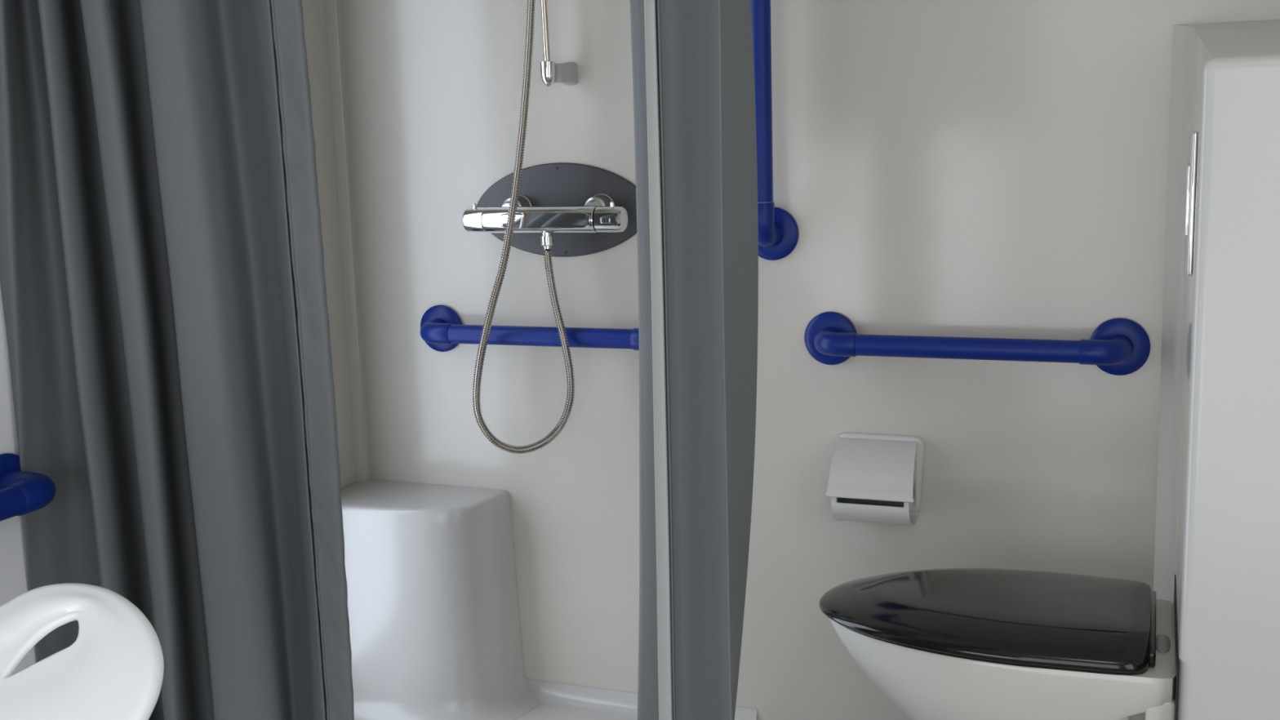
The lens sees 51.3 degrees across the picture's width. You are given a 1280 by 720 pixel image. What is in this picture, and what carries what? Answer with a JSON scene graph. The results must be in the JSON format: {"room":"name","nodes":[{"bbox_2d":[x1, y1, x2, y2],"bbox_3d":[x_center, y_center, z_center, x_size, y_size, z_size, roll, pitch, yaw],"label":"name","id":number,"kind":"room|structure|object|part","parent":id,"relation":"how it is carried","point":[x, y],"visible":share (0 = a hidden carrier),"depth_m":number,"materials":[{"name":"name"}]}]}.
{"room":"accessible bathroom","nodes":[
{"label":"accessible bathroom","id":0,"kind":"room"},
{"bbox_2d":[0,0,356,675],"bbox_3d":[-1.025,-0.213,1.275,0.060,2.200,2.478,2,10,21],"label":"wall","id":1,"kind":"structure","parent":0,"point":[313,11],"depth_m":2.37,"materials":[{"name":"white paint"}]},
{"bbox_2d":[0,453,56,521],"bbox_3d":[-0.875,0.207,1.482,0.095,0.085,0.597,2,10,21],"label":"grab bar","id":2,"kind":"object","parent":1,"relation":"attached to","point":[21,493],"visible":1,"depth_m":1.67,"materials":[{"name":"blue plastic"}]},
{"bbox_2d":[0,582,164,719],"bbox_3d":[-0.734,0.299,1.042,0.682,0.195,0.353,2,10,21],"label":"washbasin","id":3,"kind":"object","parent":1,"relation":"attached to","point":[113,669],"visible":1,"depth_m":1.04,"materials":[{"name":"white ceramic"}]},
{"bbox_2d":[324,0,1279,719],"bbox_3d":[0.554,-0.385,2.021,2.460,2.200,0.082,2,10,21],"label":"wall","id":4,"kind":"structure","parent":0,"point":[950,168],"depth_m":2.17,"materials":[{"name":"white paint"}]},
{"bbox_2d":[472,0,574,453],"bbox_3d":[-0.214,-0.424,2.181,0.190,1.193,0.055,0,10,12],"label":"shower hose","id":5,"kind":"object","parent":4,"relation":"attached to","point":[534,446],"visible":1,"depth_m":2.23,"materials":[{"name":"silver metal"}]},
{"bbox_2d":[420,305,639,351],"bbox_3d":[-0.162,-0.044,2.295,0.535,0.085,0.080,2,10,21],"label":"grab bar","id":6,"kind":"object","parent":4,"relation":"attached to","point":[442,328],"visible":0.54,"depth_m":2.28,"materials":[{"name":"blue plastic"}]},
{"bbox_2d":[462,193,627,248],"bbox_3d":[-0.152,-0.233,2.245,0.288,0.088,0.092,2,10,21],"label":"shower mixer","id":7,"kind":"object","parent":4,"relation":"attached to","point":[600,213],"visible":0.94,"depth_m":2.21,"materials":[{"name":"silver metal"}]},
{"bbox_3d":[-0.277,-0.238,2.269,0.038,0.043,0.043,2,10,21],"label":"control knob","id":8,"kind":"part","parent":7,"relation":"part of","materials":[{"name":"silver metal"}]},
{"bbox_3d":[-0.158,-0.231,2.203,0.168,0.027,0.010,2,10,21],"label":"panel","id":9,"kind":"part","parent":7,"relation":"part of","materials":[{"name":"silver metal"}]},
{"bbox_3d":[-0.048,-0.230,2.181,0.046,0.043,0.043,2,10,21],"label":"control knob","id":10,"kind":"part","parent":7,"relation":"part of","materials":[{"name":"silver metal"}]},
{"bbox_2d":[476,162,636,257],"bbox_3d":[-0.135,-0.257,2.287,0.330,0.161,0.007,2,10,21],"label":"cover plate","id":11,"kind":"object","parent":4,"relation":"attached to","point":[558,184],"visible":0.7,"depth_m":2.28,"materials":[{"name":"grey plastic"}]},
{"bbox_2d":[539,0,577,86],"bbox_3d":[-0.163,-0.845,2.148,0.046,0.795,0.106,6,12,39],"label":"riser rail","id":12,"kind":"object","parent":4,"relation":"attached to","point":[551,73],"visible":1,"depth_m":2.19,"materials":[{"name":"silver metal"}]},
{"bbox_3d":[-0.171,-0.858,2.139,0.027,0.764,0.010,2,10,21],"label":"rod","id":13,"kind":"part","parent":12,"relation":"part of","materials":[{"name":"silver metal"}]},
{"bbox_2d":[750,0,798,260],"bbox_3d":[0.190,-0.588,2.060,0.086,0.877,0.080,2,10,21],"label":"grab bar","id":14,"kind":"object","parent":4,"relation":"attached to","point":[778,230],"visible":0.72,"depth_m":2.07,"materials":[{"name":"blue plastic"}]},
{"bbox_2d":[825,432,925,525],"bbox_3d":[0.373,0.194,2.118,0.142,0.134,0.102,2,10,21],"label":"toilet paper holder","id":15,"kind":"object","parent":4,"relation":"attached to","point":[873,477],"visible":1,"depth_m":2.10,"materials":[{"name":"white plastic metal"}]},
{"bbox_2d":[831,502,918,525],"bbox_3d":[0.375,0.240,2.124,0.122,0.042,0.086,2,10,21],"label":"tray","id":16,"kind":"object","parent":15,"relation":"on","point":[905,513],"depth_m":2.09,"materials":[{"name":"grey plastic"}]},
{"bbox_2d":[903,494,914,509],"bbox_3d":[0.420,0.222,2.082,0.008,0.015,0.046,2,10,21],"label":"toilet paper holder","id":17,"kind":"object","parent":15,"relation":"on","point":[908,500],"depth_m":2.05,"materials":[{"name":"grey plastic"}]},
{"bbox_2d":[804,311,1150,375],"bbox_3d":[0.500,-0.021,2.041,0.525,0.087,0.080,2,10,21],"label":"grab bar","id":18,"kind":"object","parent":4,"relation":"attached to","point":[1117,346],"visible":1,"depth_m":2.00,"materials":[{"name":"blue plastic"}]},
{"bbox_2d":[818,568,1178,719],"bbox_3d":[0.480,0.507,1.835,0.468,0.396,0.332,2,10,21],"label":"toilet","id":19,"kind":"object","parent":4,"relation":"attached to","point":[942,643],"visible":1,"depth_m":1.70,"materials":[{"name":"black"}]},
{"bbox_3d":[0.461,0.329,1.811,0.437,0.037,0.320,2,10,21],"label":"lid","id":20,"kind":"part","parent":19,"relation":"part of","materials":[{"name":"black plastic"}]},
{"bbox_3d":[0.463,0.347,1.813,0.432,0.009,0.312,2,10,21],"label":"seat","id":21,"kind":"part","parent":19,"relation":"part of","materials":[{"name":"black plastic"}]},
{"bbox_2d":[1153,19,1279,719],"bbox_3d":[1.128,0.171,1.611,0.936,1.204,0.486,2,10,21],"label":"cabinet","id":22,"kind":"object","parent":4,"relation":"attached to","point":[1217,524],"depth_m":1.52,"materials":[{"name":"white"}]},
{"bbox_2d":[1183,130,1197,275],"bbox_3d":[0.679,-0.199,1.648,0.008,0.165,0.240,2,10,21],"label":"flush plate","id":23,"kind":"object","parent":22,"relation":"attached to","point":[1191,166],"visible":1,"depth_m":1.55,"materials":[{"name":"silver metal"}]},
{"bbox_3d":[0.132,0.938,1.041,2.460,0.060,2.620,2,10,21],"label":"floor","id":24,"kind":"structure","parent":0,"visible":0},
{"bbox_2d":[514,679,756,719],"bbox_3d":[-0.283,0.694,2.128,0.769,0.084,0.719,2,10,21],"label":"shower tray","id":25,"kind":"object","parent":24,"relation":"on","point":[561,701],"visible":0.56,"depth_m":2.41,"materials":[{"name":"grey plastic"}]},
{"bbox_2d":[340,480,542,719],"bbox_3d":[-0.387,0.443,2.387,0.374,0.390,0.234,2,10,21],"label":"shower seat","id":26,"kind":"object","parent":25,"relation":"on","point":[433,613],"visible":0.85,"depth_m":2.35,"materials":[{"name":"grey plastic"}]},
{"bbox_3d":[1.218,-0.138,0.425,0.060,2.200,2.500,2,10,21],"label":"wall","id":27,"kind":"structure","parent":0,"visible":0},
{"bbox_3d":[0.260,-1.203,1.182,2.338,0.050,0.121,2,10,21],"label":"rail","id":28,"kind":"object","parent":27,"relation":"attached to","visible":0},
{"bbox_2d":[0,0,354,719],"bbox_3d":[-0.591,-0.243,1.647,0.478,1.930,0.112,2,10,21],"label":"shower curtain","id":29,"kind":"object","parent":28,"relation":"hanging from","point":[162,279],"visible":0.95,"depth_m":1.67,"materials":[{"name":"fabric"}]},
{"bbox_2d":[630,0,758,719],"bbox_3d":[0.057,-0.231,1.458,0.144,1.930,0.226,2,10,21],"label":"shower curtain","id":30,"kind":"object","parent":28,"relation":"hanging from","point":[694,86],"visible":1,"depth_m":1.43,"materials":[{"name":"fabric"}]}
]}

